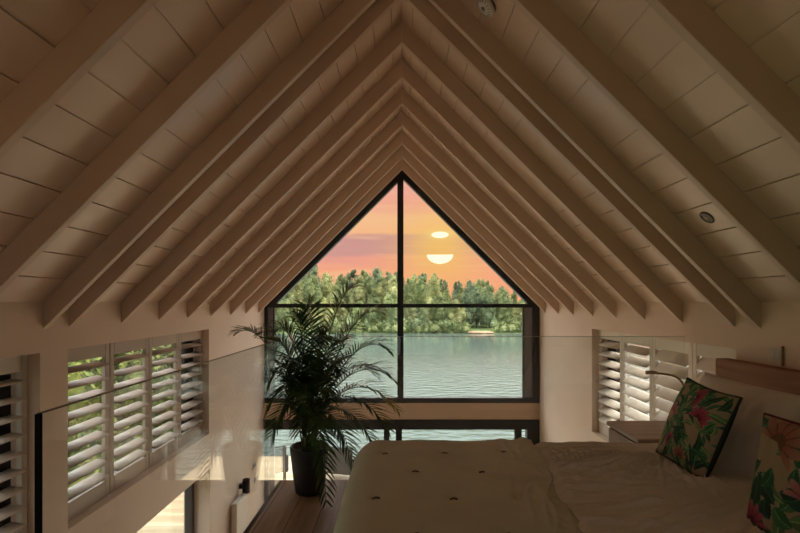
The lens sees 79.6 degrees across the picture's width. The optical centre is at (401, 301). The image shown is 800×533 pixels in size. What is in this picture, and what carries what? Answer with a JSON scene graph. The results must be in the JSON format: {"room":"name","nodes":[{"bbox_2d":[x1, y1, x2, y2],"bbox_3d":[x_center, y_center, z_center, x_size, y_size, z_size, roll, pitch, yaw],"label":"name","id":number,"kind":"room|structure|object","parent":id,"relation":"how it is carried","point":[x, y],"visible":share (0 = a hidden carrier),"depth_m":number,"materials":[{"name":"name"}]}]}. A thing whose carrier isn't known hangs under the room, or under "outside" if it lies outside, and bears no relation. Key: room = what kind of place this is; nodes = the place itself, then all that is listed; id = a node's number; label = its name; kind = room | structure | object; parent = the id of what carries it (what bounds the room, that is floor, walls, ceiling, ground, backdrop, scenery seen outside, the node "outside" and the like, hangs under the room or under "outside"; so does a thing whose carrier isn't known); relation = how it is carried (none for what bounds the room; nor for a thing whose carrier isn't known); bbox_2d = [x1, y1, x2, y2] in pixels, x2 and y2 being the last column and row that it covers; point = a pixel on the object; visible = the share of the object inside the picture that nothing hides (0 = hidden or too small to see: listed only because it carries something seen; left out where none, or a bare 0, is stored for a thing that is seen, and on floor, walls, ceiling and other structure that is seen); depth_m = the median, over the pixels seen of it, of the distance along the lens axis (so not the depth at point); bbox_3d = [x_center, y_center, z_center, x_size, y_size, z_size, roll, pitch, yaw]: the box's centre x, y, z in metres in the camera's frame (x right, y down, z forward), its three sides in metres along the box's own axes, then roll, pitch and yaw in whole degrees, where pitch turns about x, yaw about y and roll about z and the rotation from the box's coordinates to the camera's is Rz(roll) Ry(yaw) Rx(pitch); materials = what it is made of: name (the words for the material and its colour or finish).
{"room":"loft bedroom","nodes":[
{"label":"loft bedroom","id":0,"kind":"room"},
{"bbox_2d":[0,302,263,532],"bbox_3d":[-2.350,2.000,3.225,0.300,4.000,9.250,0,0,0],"label":"wall","id":1,"kind":"structure","parent":0,"point":[218,459],"depth_m":4.25,"materials":[{"name":"paint"}]},
{"bbox_2d":[0,373,10,526],"bbox_3d":[-2.425,0.905,1.810,0.090,1.190,2.220,0,0,0],"label":"window","id":2,"kind":"structure","parent":1,"relation":"in","point":[5,392],"depth_m":2.88,"materials":[{"name":"black"}]},
{"bbox_2d":[0,355,27,532],"bbox_3d":[-2.290,0.905,2.643,0.113,1.182,0.547,0,0,0],"label":"shutter panel","id":3,"kind":"object","parent":1,"relation":"attached to","point":[18,364],"visible":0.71,"depth_m":2.85,"materials":[{"name":"beige paint"}]},
{"bbox_2d":[68,343,110,520],"bbox_3d":[-2.290,0.905,3.449,0.111,1.182,0.570,0,0,0],"label":"shutter panel","id":4,"kind":"object","parent":1,"relation":"attached to","point":[84,494],"visible":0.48,"depth_m":3.50,"materials":[{"name":"beige paint"}]},
{"bbox_2d":[109,338,149,493],"bbox_3d":[-2.290,0.905,4.026,0.111,1.182,0.570,0,0,0],"label":"shutter panel","id":5,"kind":"object","parent":1,"relation":"attached to","point":[130,466],"visible":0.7,"depth_m":4.00,"materials":[{"name":"beige paint"}]},
{"bbox_2d":[114,340,192,473],"bbox_3d":[-2.425,0.905,4.315,0.090,1.190,2.310,0,0,0],"label":"window","id":6,"kind":"structure","parent":1,"relation":"in","point":[187,350],"depth_m":5.30,"materials":[{"name":"black"}]},
{"bbox_2d":[149,333,179,467],"bbox_3d":[-2.290,0.905,4.604,0.111,1.182,0.570,0,0,0],"label":"shutter panel","id":7,"kind":"object","parent":1,"relation":"attached to","point":[168,443],"visible":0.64,"depth_m":4.60,"materials":[{"name":"beige paint"}]},
{"bbox_2d":[185,483,193,532],"bbox_3d":[-2.420,2.955,4.200,0.080,2.090,2.600,0,0,0],"label":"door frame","id":8,"kind":"structure","parent":1,"relation":"in","point":[189,492],"depth_m":5.43,"materials":[{"name":"black"}]},
{"bbox_2d":[179,330,203,447],"bbox_3d":[-2.290,0.905,5.181,0.111,1.182,0.570,0,0,0],"label":"shutter panel","id":9,"kind":"object","parent":1,"relation":"attached to","point":[192,428],"visible":0.7,"depth_m":5.18,"materials":[{"name":"beige paint"}]},
{"bbox_2d":[231,493,246,532],"bbox_3d":[-2.149,3.225,6.310,0.098,1.310,0.420,0,0,0],"label":"radiator","id":10,"kind":"object","parent":1,"relation":"attached to","point":[239,506],"visible":0.97,"depth_m":6.21,"materials":[{"name":"beige"}]},
{"bbox_2d":[239,478,249,493],"bbox_3d":[-2.130,2.490,6.500,0.140,0.180,0.100,0,0,0],"label":"wall light","id":11,"kind":"object","parent":1,"relation":"attached to","point":[245,485],"visible":1,"depth_m":6.47,"materials":[{"name":"black metal"}]},
{"bbox_2d":[264,403,538,419],"bbox_3d":[0.000,1.748,7.765,4.400,0.265,0.170,0,0,0],"label":"trim","id":12,"kind":"structure","parent":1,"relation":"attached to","point":[412,411],"depth_m":7.68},
{"bbox_2d":[0,0,401,301],"bbox_3d":[-1.250,-1.370,3.150,2.500,2.740,9.400,0,0,0],"label":"ceiling","id":13,"kind":"structure","parent":0,"point":[173,33],"depth_m":2.62,"materials":[{"name":"wood"}]},
{"bbox_2d":[0,0,159,159],"bbox_3d":[-1.100,-1.018,1.776,2.198,2.361,0.045,0,0,0],"label":"rafter","id":14,"kind":"object","parent":13,"relation":"attached to","point":[109,21],"visible":1,"depth_m":1.75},
{"bbox_2d":[0,0,293,293],"bbox_3d":[-1.100,-1.018,2.365,2.198,2.361,0.045,0,0,0],"label":"rafter","id":15,"kind":"object","parent":13,"relation":"attached to","point":[258,15],"visible":1,"depth_m":2.34,"materials":[{"name":"wood"}]},
{"bbox_2d":[43,0,375,328],"bbox_3d":[-1.100,-1.018,2.962,2.198,2.361,0.045,0,0,0],"label":"rafter","id":16,"kind":"object","parent":13,"relation":"attached to","point":[347,12],"visible":1,"depth_m":2.94,"materials":[{"name":"wood"}]},
{"bbox_2d":[69,0,398,326],"bbox_3d":[-1.100,-1.018,3.192,2.198,2.361,0.045,0,0,0],"label":"rafter","id":17,"kind":"object","parent":13,"relation":"attached to","point":[378,9],"visible":0.79,"depth_m":3.17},
{"bbox_2d":[121,22,401,322],"bbox_3d":[-1.100,-1.018,3.783,2.198,2.361,0.045,0,0,0],"label":"rafter","id":18,"kind":"object","parent":13,"relation":"attached to","point":[392,42],"visible":1,"depth_m":3.76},
{"bbox_2d":[159,59,401,319],"bbox_3d":[-1.100,-1.018,4.362,2.198,2.361,0.045,0,0,0],"label":"rafter","id":19,"kind":"object","parent":13,"relation":"attached to","point":[328,142],"visible":1,"depth_m":4.34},
{"bbox_2d":[187,88,401,317],"bbox_3d":[-1.100,-1.018,4.942,2.198,2.361,0.045,0,0,0],"label":"rafter","id":20,"kind":"object","parent":13,"relation":"attached to","point":[395,102],"visible":1,"depth_m":4.92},
{"bbox_2d":[211,111,401,315],"bbox_3d":[-1.100,-1.018,5.543,2.198,2.361,0.045,0,0,0],"label":"rafter","id":21,"kind":"object","parent":13,"relation":"attached to","point":[395,124],"visible":1,"depth_m":5.52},
{"bbox_2d":[230,131,401,314],"bbox_3d":[-1.100,-1.018,6.173,2.198,2.361,0.045,0,0,0],"label":"rafter","id":22,"kind":"object","parent":13,"relation":"attached to","point":[396,142],"visible":1,"depth_m":6.15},
{"bbox_2d":[245,146,401,313],"bbox_3d":[-1.100,-1.018,6.763,2.198,2.361,0.045,0,0,0],"label":"rafter","id":23,"kind":"object","parent":13,"relation":"attached to","point":[279,274],"visible":1,"depth_m":6.74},
{"bbox_2d":[258,159,401,312],"bbox_3d":[-1.100,-1.018,7.372,2.198,2.361,0.045,0,0,0],"label":"rafter","id":24,"kind":"object","parent":13,"relation":"attached to","point":[397,168],"visible":1,"depth_m":7.35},
{"bbox_2d":[248,480,347,532],"bbox_3d":[0.640,1.405,1.160,3.120,0.050,5.120,0,0,0],"label":"floor","id":25,"kind":"structure","parent":0,"point":[287,511],"depth_m":3.15,"materials":[{"name":"brown wood"}]},
{"bbox_2d":[34,340,282,532],"bbox_3d":[-0.933,0.931,2.468,0.033,1.298,2.504,0,0,0],"label":"glass balustrade","id":26,"kind":"object","parent":25,"relation":"attached to","point":[38,418],"visible":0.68,"depth_m":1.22,"materials":[{"name":"glass"}]},
{"bbox_2d":[227,281,405,509],"bbox_3d":[-0.610,0.611,3.264,1.290,1.538,0.876,0,0,-6],"label":"potted palm","id":27,"kind":"object","parent":25,"relation":"on","point":[309,456],"visible":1,"depth_m":3.28,"materials":[{"name":"green plant"}]},
{"bbox_2d":[284,336,684,336],"bbox_3d":[0.640,0.923,3.733,3.110,1.314,0.024,0,0,0],"label":"glass balustrade","id":28,"kind":"object","parent":25,"relation":"attached to","point":[284,336],"visible":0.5,"depth_m":3.73,"materials":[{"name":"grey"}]},
{"bbox_2d":[606,421,665,443],"bbox_3d":[1.722,1.087,3.002,0.745,0.585,0.435,0,0,0],"label":"nightstand","id":29,"kind":"object","parent":25,"relation":"on","point":[643,432],"visible":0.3,"depth_m":3.02,"materials":[{"name":"brown wood"}]},
{"bbox_2d":[716,358,799,394],"bbox_3d":[1.105,0.877,1.885,2.170,1.005,2.670,0,0,0],"label":"headboard","id":30,"kind":"object","parent":25,"relation":"on","point":[776,378],"visible":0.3,"depth_m":2.82,"materials":[{"name":"brown wood"}]},
{"bbox_2d":[534,441,765,532],"bbox_3d":[1.004,0.918,1.685,2.163,0.432,1.930,0,0,0],"label":"duvet","id":31,"kind":"object","parent":30,"relation":"on","point":[608,487],"visible":0.37,"depth_m":1.91,"materials":[{"name":"white fabric"}]},
{"bbox_2d":[333,437,584,532],"bbox_3d":[0.213,0.958,1.694,1.000,0.464,1.967,0,0,0],"label":"quilt","id":32,"kind":"object","parent":31,"relation":"on","point":[500,485],"visible":1,"depth_m":1.92,"materials":[{"name":"beige fabric"}]},
{"bbox_2d":[656,377,742,477],"bbox_3d":[1.347,0.576,2.206,0.196,0.401,0.433,0,0,0],"label":"floral cushion","id":33,"kind":"object","parent":31,"relation":"on","point":[699,422],"visible":1,"depth_m":2.10,"materials":[{"name":"multicoloured fabric"}]},
{"bbox_2d":[699,372,799,479],"bbox_3d":[1.600,0.605,2.331,0.257,0.427,0.746,0,0,2],"label":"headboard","id":34,"kind":"object","parent":31,"relation":"on","point":[739,451],"visible":0.34,"depth_m":2.13,"materials":[{"name":"beige fabric"}]},
{"bbox_2d":[746,412,799,532],"bbox_3d":[1.269,0.596,1.465,0.182,0.450,0.483,0,0,-10],"label":"floral cushion","id":35,"kind":"object","parent":31,"relation":"on","point":[774,500],"visible":0.98,"depth_m":1.55,"materials":[{"name":"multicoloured fabric"}]},
{"bbox_2d":[645,370,683,385],"bbox_3d":[1.777,0.561,2.841,0.646,0.308,0.087,0,0,-2],"label":"reading lamp","id":36,"kind":"object","parent":30,"relation":"attached to","point":[646,371],"visible":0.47,"depth_m":2.84,"materials":[{"name":"brown metal"}]},
{"bbox_2d":[290,440,329,496],"bbox_3d":[-0.672,1.212,3.500,0.286,0.335,0.286,0,0,0],"label":"pot","id":37,"kind":"object","parent":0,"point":[305,480],"depth_m":3.39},
{"bbox_2d":[402,0,799,301],"bbox_3d":[1.250,-1.370,3.150,2.500,2.740,9.400,0,0,0],"label":"ceiling","id":38,"kind":"structure","parent":0,"point":[630,33],"depth_m":2.63,"materials":[{"name":"wood"}]},
{"bbox_2d":[402,159,545,312],"bbox_3d":[1.100,-1.018,7.372,2.198,2.361,0.045,0,0,0],"label":"rafter","id":39,"kind":"object","parent":38,"relation":"attached to","point":[406,168],"visible":1,"depth_m":7.35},
{"bbox_2d":[402,146,558,313],"bbox_3d":[1.100,-1.018,6.763,2.198,2.361,0.045,0,0,0],"label":"rafter","id":40,"kind":"object","parent":38,"relation":"attached to","point":[523,273],"visible":1,"depth_m":6.74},
{"bbox_2d":[477,0,495,16],"bbox_3d":[0.480,-1.690,2.739,0.112,0.108,0.123,0,0,25],"label":"smoke detector","id":41,"kind":"object","parent":38,"relation":"attached to","point":[487,8],"visible":1,"depth_m":2.72,"materials":[{"name":"grey"}]},
{"bbox_2d":[402,131,573,314],"bbox_3d":[1.100,-1.018,6.173,2.198,2.361,0.045,0,0,0],"label":"rafter","id":42,"kind":"object","parent":38,"relation":"attached to","point":[407,142],"visible":1,"depth_m":6.15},
{"bbox_2d":[402,111,592,315],"bbox_3d":[1.100,-1.018,5.543,2.198,2.361,0.045,0,0,0],"label":"rafter","id":43,"kind":"object","parent":38,"relation":"attached to","point":[408,124],"visible":1,"depth_m":5.52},
{"bbox_2d":[402,88,616,317],"bbox_3d":[1.100,-1.018,4.942,2.198,2.361,0.045,0,0,0],"label":"rafter","id":44,"kind":"object","parent":38,"relation":"attached to","point":[408,102],"visible":1,"depth_m":4.92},
{"bbox_2d":[402,59,644,319],"bbox_3d":[1.100,-1.018,4.362,2.198,2.361,0.045,0,0,0],"label":"rafter","id":45,"kind":"object","parent":38,"relation":"attached to","point":[474,141],"visible":1,"depth_m":4.34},
{"bbox_2d":[402,22,682,322],"bbox_3d":[1.100,-1.018,3.783,2.198,2.361,0.045,0,0,0],"label":"rafter","id":46,"kind":"object","parent":38,"relation":"attached to","point":[411,42],"visible":1,"depth_m":3.76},
{"bbox_2d":[405,0,734,326],"bbox_3d":[1.100,-1.018,3.192,2.198,2.361,0.045,0,0,0],"label":"rafter","id":47,"kind":"object","parent":38,"relation":"attached to","point":[425,9],"visible":0.79,"depth_m":3.17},
{"bbox_2d":[428,0,760,328],"bbox_3d":[1.100,-1.018,2.962,2.198,2.361,0.045,0,0,0],"label":"rafter","id":48,"kind":"object","parent":38,"relation":"attached to","point":[455,12],"visible":1,"depth_m":2.94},
{"bbox_2d":[510,0,799,289],"bbox_3d":[1.100,-1.018,2.365,2.198,2.361,0.045,0,0,0],"label":"rafter","id":49,"kind":"object","parent":38,"relation":"attached to","point":[545,15],"visible":1,"depth_m":2.34,"materials":[{"name":"wood"}]},
{"bbox_2d":[699,212,713,222],"bbox_3d":[1.720,-0.476,2.710,0.064,0.065,0.088,0,0,4],"label":"recessed light","id":50,"kind":"object","parent":38,"relation":"in","point":[704,216],"visible":1,"depth_m":2.70,"materials":[{"name":"brown"}]},
{"bbox_2d":[644,0,799,155],"bbox_3d":[1.100,-1.018,1.776,2.198,2.361,0.045,0,0,0],"label":"rafter","id":51,"kind":"object","parent":38,"relation":"attached to","point":[693,21],"visible":1,"depth_m":1.75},
{"bbox_2d":[539,302,799,442],"bbox_3d":[2.350,2.000,3.225,0.300,4.000,9.250,0,0,0],"label":"wall","id":52,"kind":"structure","parent":0,"point":[569,368],"depth_m":5.46,"materials":[{"name":"paint"}]},
{"bbox_2d":[597,330,621,437],"bbox_3d":[2.290,0.905,5.260,0.102,1.182,0.592,0,0,0],"label":"shutter panel","id":53,"kind":"object","parent":52,"relation":"attached to","point":[610,414],"visible":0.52,"depth_m":5.29,"materials":[{"name":"beige paint"}]},
{"bbox_2d":[607,339,619,420],"bbox_3d":[2.425,0.905,4.360,0.090,1.190,2.400,0,0,0],"label":"window","id":54,"kind":"structure","parent":52,"relation":"in","point":[608,349],"depth_m":5.35,"materials":[{"name":"black"}]},
{"bbox_2d":[621,333,652,420],"bbox_3d":[2.290,0.905,4.660,0.097,1.182,0.592,0,0,0],"label":"shutter panel","id":55,"kind":"object","parent":52,"relation":"attached to","point":[634,415],"visible":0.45,"depth_m":4.66,"materials":[{"name":"beige paint"}]},
{"bbox_2d":[653,337,692,420],"bbox_3d":[2.290,0.905,4.060,0.064,1.182,0.592,0,0,0],"label":"shutter panel","id":56,"kind":"object","parent":52,"relation":"attached to","point":[674,357],"visible":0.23,"depth_m":4.12,"materials":[{"name":"beige paint"}]},
{"bbox_2d":[693,343,735,382],"bbox_3d":[2.290,0.905,3.460,0.060,1.182,0.592,0,0,0],"label":"shutter panel","id":57,"kind":"object","parent":52,"relation":"attached to","point":[709,354],"visible":0.08,"depth_m":3.59,"materials":[{"name":"beige paint"}]},
{"bbox_2d":[770,346,783,365],"bbox_3d":[2.195,0.312,2.812,0.011,0.115,0.096,0,0,0],"label":"wall lamp","id":58,"kind":"object","parent":52,"relation":"attached to","point":[775,354],"visible":1,"depth_m":2.80,"materials":[{"name":"beige plastic"}]},
{"bbox_3d":[0.000,-1.055,7.775,4.400,2.290,0.150,0,0,0],"label":"wall","id":59,"kind":"structure","parent":0,"visible":0},
{"bbox_2d":[264,170,539,402],"bbox_3d":[0.000,-0.247,7.715,4.400,3.725,0.130,0,0,0],"label":"window","id":60,"kind":"structure","parent":59,"relation":"in","point":[530,310],"depth_m":7.67,"materials":[{"name":"black"}]},
{"bbox_3d":[-32.600,4.700,-13.700,54.800,1.160,52.600,0,0,0],"label":"ground","id":61,"kind":"structure","parent":0,"visible":0},
{"bbox_2d":[68,357,119,487],"bbox_3d":[-6.260,2.505,8.241,2.907,5.896,3.052,0,0,32],"label":"shrub","id":62,"kind":"object","parent":61,"relation":"on","point":[72,376],"visible":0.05,"depth_m":7.97,"materials":[{"name":"green plant"}]},
{"bbox_2d":[68,349,172,476],"bbox_3d":[-6.218,2.293,9.550,2.910,5.641,2.603,0,0,-13],"label":"shrub","id":63,"kind":"object","parent":61,"relation":"on","point":[122,365],"visible":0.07,"depth_m":9.83,"materials":[{"name":"green plant"}]},
{"bbox_2d":[82,344,172,460],"bbox_3d":[-6.482,2.561,10.918,3.001,5.784,3.029,0,0,0],"label":"shrub","id":64,"kind":"object","parent":61,"relation":"on","point":[163,378],"visible":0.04,"depth_m":10.95,"materials":[{"name":"green plant"}]},
{"bbox_2d":[125,344,172,448],"bbox_3d":[-6.138,2.293,12.063,2.603,5.641,2.910,0,0,-43],"label":"shrub","id":65,"kind":"object","parent":61,"relation":"on","point":[165,346],"visible":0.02,"depth_m":11.97,"materials":[{"name":"green plant"}]},
{"bbox_2d":[137,456,349,532],"bbox_3d":[-1.000,4.150,6.300,8.400,0.200,12.600,0,0,0],"label":"deck","id":66,"kind":"object","parent":61,"relation":"on","point":[170,519],"depth_m":9.06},
{"bbox_2d":[275,445,288,479],"bbox_3d":[-3.094,3.640,10.892,0.840,0.820,0.700,0,0,-36],"label":"garden chair","id":67,"kind":"object","parent":66,"relation":"on","point":[281,458],"visible":0.35,"depth_m":10.76,"materials":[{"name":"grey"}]},
{"bbox_2d":[327,446,355,474],"bbox_3d":[-1.382,3.640,10.990,0.840,0.820,0.700,0,0,13],"label":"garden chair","id":68,"kind":"object","parent":66,"relation":"on","point":[342,468],"visible":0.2,"depth_m":10.63,"materials":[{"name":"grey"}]},
{"label":"outside","id":69,"kind":"structure","parent":0,"visible":0},
{"bbox_2d":[275,308,521,332],"bbox_3d":[0.000,3.600,137.530,400.000,3.200,124.940,0,0,0],"label":"shore","id":70,"kind":"structure","parent":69,"point":[473,328],"depth_m":82.47,"materials":[{"name":"green plant"}]},
{"bbox_2d":[275,293,296,326],"bbox_3d":[-19.133,1.586,78.451,4.380,7.048,4.911,0,0,0],"label":"tree","id":71,"kind":"object","parent":70,"relation":"on","point":[282,315],"visible":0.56,"depth_m":77.31,"materials":[{"name":"green plant"}]},
{"bbox_2d":[287,281,305,325],"bbox_3d":[-18.233,-0.332,82.351,3.709,10.736,3.933,0,0,0],"label":"tree","id":72,"kind":"object","parent":70,"relation":"on","point":[297,295],"visible":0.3,"depth_m":81.61,"materials":[{"name":"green plant"}]},
{"bbox_2d":[300,265,321,303],"bbox_3d":[-16.475,-1.081,87.655,5.594,12.210,4.700,0,0,0],"label":"tree","id":73,"kind":"object","parent":70,"relation":"on","point":[314,270],"visible":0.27,"depth_m":86.90,"materials":[{"name":"green plant"}]},
{"bbox_2d":[303,274,326,321],"bbox_3d":[-15.197,0.060,83.816,5.598,9.823,5.060,0,0,0],"label":"tree","id":74,"kind":"object","parent":70,"relation":"on","point":[310,288],"visible":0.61,"depth_m":82.64,"materials":[{"name":"green plant"}]},
{"bbox_2d":[315,297,337,324],"bbox_3d":[-12.885,2.177,80.514,4.543,5.996,3.799,0,0,0],"label":"tree","id":75,"kind":"object","parent":70,"relation":"on","point":[323,299],"visible":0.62,"depth_m":79.83,"materials":[{"name":"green plant"}]},
{"bbox_2d":[320,271,339,326],"bbox_3d":[-13.061,-0.053,84.063,6.515,10.582,5.411,0,0,0],"label":"tree","id":76,"kind":"object","parent":70,"relation":"on","point":[325,282],"visible":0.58,"depth_m":83.31,"materials":[{"name":"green plant"}]},
{"bbox_2d":[330,275,354,325],"bbox_3d":[-10.170,0.095,84.002,5.061,9.745,5.518,0,0,0],"label":"tree","id":77,"kind":"object","parent":70,"relation":"on","point":[340,280],"visible":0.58,"depth_m":83.53,"materials":[{"name":"green plant"}]},
{"bbox_2d":[336,299,350,326],"bbox_3d":[-9.849,2.257,79.950,2.617,5.543,2.558,0,0,0],"label":"tree","id":78,"kind":"object","parent":70,"relation":"on","point":[342,314],"visible":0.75,"depth_m":79.50,"materials":[{"name":"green plant"}]},
{"bbox_2d":[345,269,360,320],"bbox_3d":[-9.076,-0.628,90.287,4.316,11.181,5.098,0,0,0],"label":"tree","id":79,"kind":"object","parent":70,"relation":"on","point":[352,274],"visible":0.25,"depth_m":89.59,"materials":[{"name":"green plant"}]},
{"bbox_2d":[344,275,368,318],"bbox_3d":[-7.824,0.234,84.597,5.089,9.899,6.007,0,0,0],"label":"tree","id":80,"kind":"object","parent":70,"relation":"on","point":[359,294],"visible":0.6,"depth_m":83.35,"materials":[{"name":"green plant"}]},
{"bbox_2d":[350,300,366,326],"bbox_3d":[-6.952,2.346,79.943,3.648,5.329,3.343,0,0,0],"label":"tree","id":81,"kind":"object","parent":70,"relation":"on","point":[355,310],"visible":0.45,"depth_m":79.53,"materials":[{"name":"green plant"}]},
{"bbox_2d":[363,276,378,322],"bbox_3d":[-6.082,0.140,84.780,5.256,9.643,4.933,0,0,0],"label":"tree","id":82,"kind":"object","parent":70,"relation":"on","point":[371,290],"visible":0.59,"depth_m":83.65,"materials":[{"name":"green plant"}]},
{"bbox_2d":[361,267,382,288],"bbox_3d":[-4.784,-0.979,90.915,6.645,11.919,6.220,0,0,0],"label":"tree","id":83,"kind":"object","parent":70,"relation":"on","point":[376,277],"visible":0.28,"depth_m":89.82,"materials":[{"name":"green plant"}]},
{"bbox_2d":[366,297,387,325],"bbox_3d":[-4.114,2.066,78.794,3.966,5.962,4.024,0,0,0],"label":"tree","id":84,"kind":"object","parent":70,"relation":"on","point":[373,317],"visible":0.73,"depth_m":78.45,"materials":[{"name":"green plant"}]},
{"bbox_2d":[375,274,387,324],"bbox_3d":[-3.701,0.008,84.347,3.626,9.965,3.410,0,0,0],"label":"tree","id":85,"kind":"object","parent":70,"relation":"on","point":[381,289],"visible":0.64,"depth_m":83.98,"materials":[{"name":"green plant"}]},
{"bbox_2d":[383,319,396,332],"bbox_3d":[-1.649,4.509,77.004,3.193,3.668,3.026,0,0,7],"label":"bush","id":86,"kind":"object","parent":70,"relation":"on","point":[392,328],"visible":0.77,"depth_m":76.64,"materials":[{"name":"green plant"}]},
{"bbox_2d":[378,275,405,316],"bbox_3d":[-1.595,0.226,83.799,5.133,9.920,5.968,0,0,0],"label":"tree","id":87,"kind":"object","parent":70,"relation":"on","point":[392,283],"visible":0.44,"depth_m":83.25,"materials":[{"name":"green plant"}]},
{"bbox_2d":[382,292,406,327],"bbox_3d":[-1.240,1.684,78.797,4.545,6.826,4.578,0,0,0],"label":"tree","id":88,"kind":"object","parent":70,"relation":"on","point":[392,296],"visible":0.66,"depth_m":77.81,"materials":[{"name":"green plant"}]},
{"bbox_2d":[404,300,415,321],"bbox_3d":[1.450,2.304,79.181,2.269,5.435,2.335,0,0,0],"label":"tree","id":89,"kind":"object","parent":70,"relation":"on","point":[409,316],"visible":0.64,"depth_m":78.88,"materials":[{"name":"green plant"}]},
{"bbox_2d":[404,278,418,320],"bbox_3d":[1.339,0.321,84.107,3.366,9.261,2.864,0,0,0],"label":"tree","id":90,"kind":"object","parent":70,"relation":"on","point":[409,289],"visible":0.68,"depth_m":83.72,"materials":[{"name":"green plant"}]},
{"bbox_2d":[406,318,426,332],"bbox_3d":[2.232,4.496,77.845,3.116,3.776,3.288,0,0,-24],"label":"bush","id":91,"kind":"object","parent":70,"relation":"on","point":[416,329],"visible":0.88,"depth_m":77.16,"materials":[{"name":"green plant"}]},
{"bbox_2d":[415,277,427,312],"bbox_3d":[3.470,0.226,84.451,3.482,9.477,3.099,0,0,0],"label":"tree","id":92,"kind":"object","parent":70,"relation":"on","point":[420,285],"visible":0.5,"depth_m":84.07,"materials":[{"name":"green plant"}]},
{"bbox_2d":[412,308,430,330],"bbox_3d":[3.274,2.612,78.769,3.247,4.726,2.808,0,0,0],"label":"tree","id":93,"kind":"object","parent":70,"relation":"on","point":[422,315],"visible":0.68,"depth_m":78.24,"materials":[{"name":"green plant"}]},
{"bbox_2d":[422,275,449,324],"bbox_3d":[5.736,0.246,82.394,5.403,9.872,5.684,0,0,0],"label":"tree","id":94,"kind":"object","parent":70,"relation":"on","point":[433,287],"visible":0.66,"depth_m":81.70,"materials":[{"name":"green plant"}]},
{"bbox_2d":[432,319,445,332],"bbox_3d":[5.618,4.519,77.693,2.956,3.583,3.120,0,0,-2],"label":"bush","id":95,"kind":"object","parent":70,"relation":"on","point":[439,325],"visible":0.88,"depth_m":77.05,"materials":[{"name":"green plant"}]},
{"bbox_2d":[429,295,449,325],"bbox_3d":[6.168,1.867,80.231,3.840,6.413,4.372,0,0,0],"label":"tree","id":96,"kind":"object","parent":70,"relation":"on","point":[440,313],"visible":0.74,"depth_m":79.40,"materials":[{"name":"green plant"}]},
{"bbox_2d":[442,319,458,332],"bbox_3d":[7.832,4.498,77.667,3.275,3.762,3.104,0,0,-20],"label":"bush","id":97,"kind":"object","parent":70,"relation":"on","point":[450,327],"visible":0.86,"depth_m":76.90,"materials":[{"name":"green plant"}]},
{"bbox_2d":[446,299,467,328],"bbox_3d":[8.984,2.302,79.231,4.389,5.698,3.644,0,0,0],"label":"tree","id":98,"kind":"object","parent":70,"relation":"on","point":[458,314],"visible":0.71,"depth_m":78.70,"materials":[{"name":"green plant"}]},
{"bbox_2d":[451,280,463,310],"bbox_3d":[10.413,0.427,87.944,4.079,8.788,3.361,0,0,0],"label":"tree","id":99,"kind":"object","parent":70,"relation":"on","point":[456,288],"visible":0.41,"depth_m":87.80,"materials":[{"name":"green plant"}]},
{"bbox_2d":[455,322,470,332],"bbox_3d":[9.908,4.578,77.554,2.696,3.097,2.556,0,0,36],"label":"bush","id":100,"kind":"object","parent":70,"relation":"on","point":[464,328],"visible":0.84,"depth_m":77.37,"materials":[{"name":"green plant"}]},
{"bbox_2d":[459,292,478,327],"bbox_3d":[11.423,1.567,82.052,4.069,6.849,4.816,0,0,0],"label":"tree","id":101,"kind":"object","parent":70,"relation":"on","point":[467,297],"visible":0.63,"depth_m":81.34,"materials":[{"name":"green plant"}]},
{"bbox_2d":[471,287,483,325],"bbox_3d":[12.840,1.246,83.307,3.780,7.610,4.162,0,0,0],"label":"tree","id":102,"kind":"object","parent":70,"relation":"on","point":[476,291],"visible":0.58,"depth_m":82.22,"materials":[{"name":"green plant"}]},
{"bbox_2d":[476,292,498,327],"bbox_3d":[14.601,1.567,82.015,4.385,6.849,4.844,0,0,0],"label":"tree","id":103,"kind":"object","parent":70,"relation":"on","point":[486,318],"visible":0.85,"depth_m":81.38,"materials":[{"name":"green plant"}]},
{"bbox_2d":[480,284,497,326],"bbox_3d":[15.198,0.852,82.841,4.037,8.029,4.592,0,0,0],"label":"tree","id":104,"kind":"object","parent":70,"relation":"on","point":[489,291],"visible":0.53,"depth_m":82.44,"materials":[{"name":"green plant"}]},
{"bbox_2d":[494,287,513,324],"bbox_3d":[17.357,1.107,82.886,3.649,7.452,4.093,0,0,0],"label":"tree","id":105,"kind":"object","parent":70,"relation":"on","point":[499,293],"visible":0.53,"depth_m":82.19,"materials":[{"name":"green plant"}]},
{"bbox_2d":[498,290,513,324],"bbox_3d":[17.207,1.594,79.255,2.974,7.052,3.125,0,0,0],"label":"tree","id":106,"kind":"object","parent":70,"relation":"on","point":[506,312],"visible":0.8,"depth_m":78.76,"materials":[{"name":"green plant"}]},
{"bbox_2d":[499,318,520,332],"bbox_3d":[17.408,4.479,77.387,3.233,3.919,3.412,0,0,-33],"label":"bush","id":107,"kind":"object","parent":70,"relation":"on","point":[512,324],"visible":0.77,"depth_m":76.99,"materials":[{"name":"green plant"}]},
{"bbox_2d":[513,299,525,323],"bbox_3d":[19.601,1.822,78.760,3.139,6.529,2.986,0,0,0],"label":"tree","id":108,"kind":"object","parent":70,"relation":"on","point":[519,317],"visible":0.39,"depth_m":78.41,"materials":[{"name":"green plant"}]},
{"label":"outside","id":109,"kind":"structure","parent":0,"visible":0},
{"bbox_2d":[114,333,701,455],"bbox_3d":[0.000,5.000,70.000,500.000,0.001,260.000,0,0,0],"label":"lake","id":110,"kind":"structure","parent":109,"point":[433,366],"depth_m":35.55,"materials":[{"name":"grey liquid"}]},
{"bbox_3d":[0.000,4.050,3.150,4.400,0.100,9.100,0,0,0],"label":"ground","id":111,"kind":"structure","parent":0,"visible":0},
{"bbox_2d":[264,420,539,501],"bbox_3d":[0.000,2.940,7.735,4.400,2.120,0.130,0,0,0],"label":"door","id":112,"kind":"structure","parent":111,"relation":"on","point":[531,427],"depth_m":7.67,"materials":[{"name":"black"}]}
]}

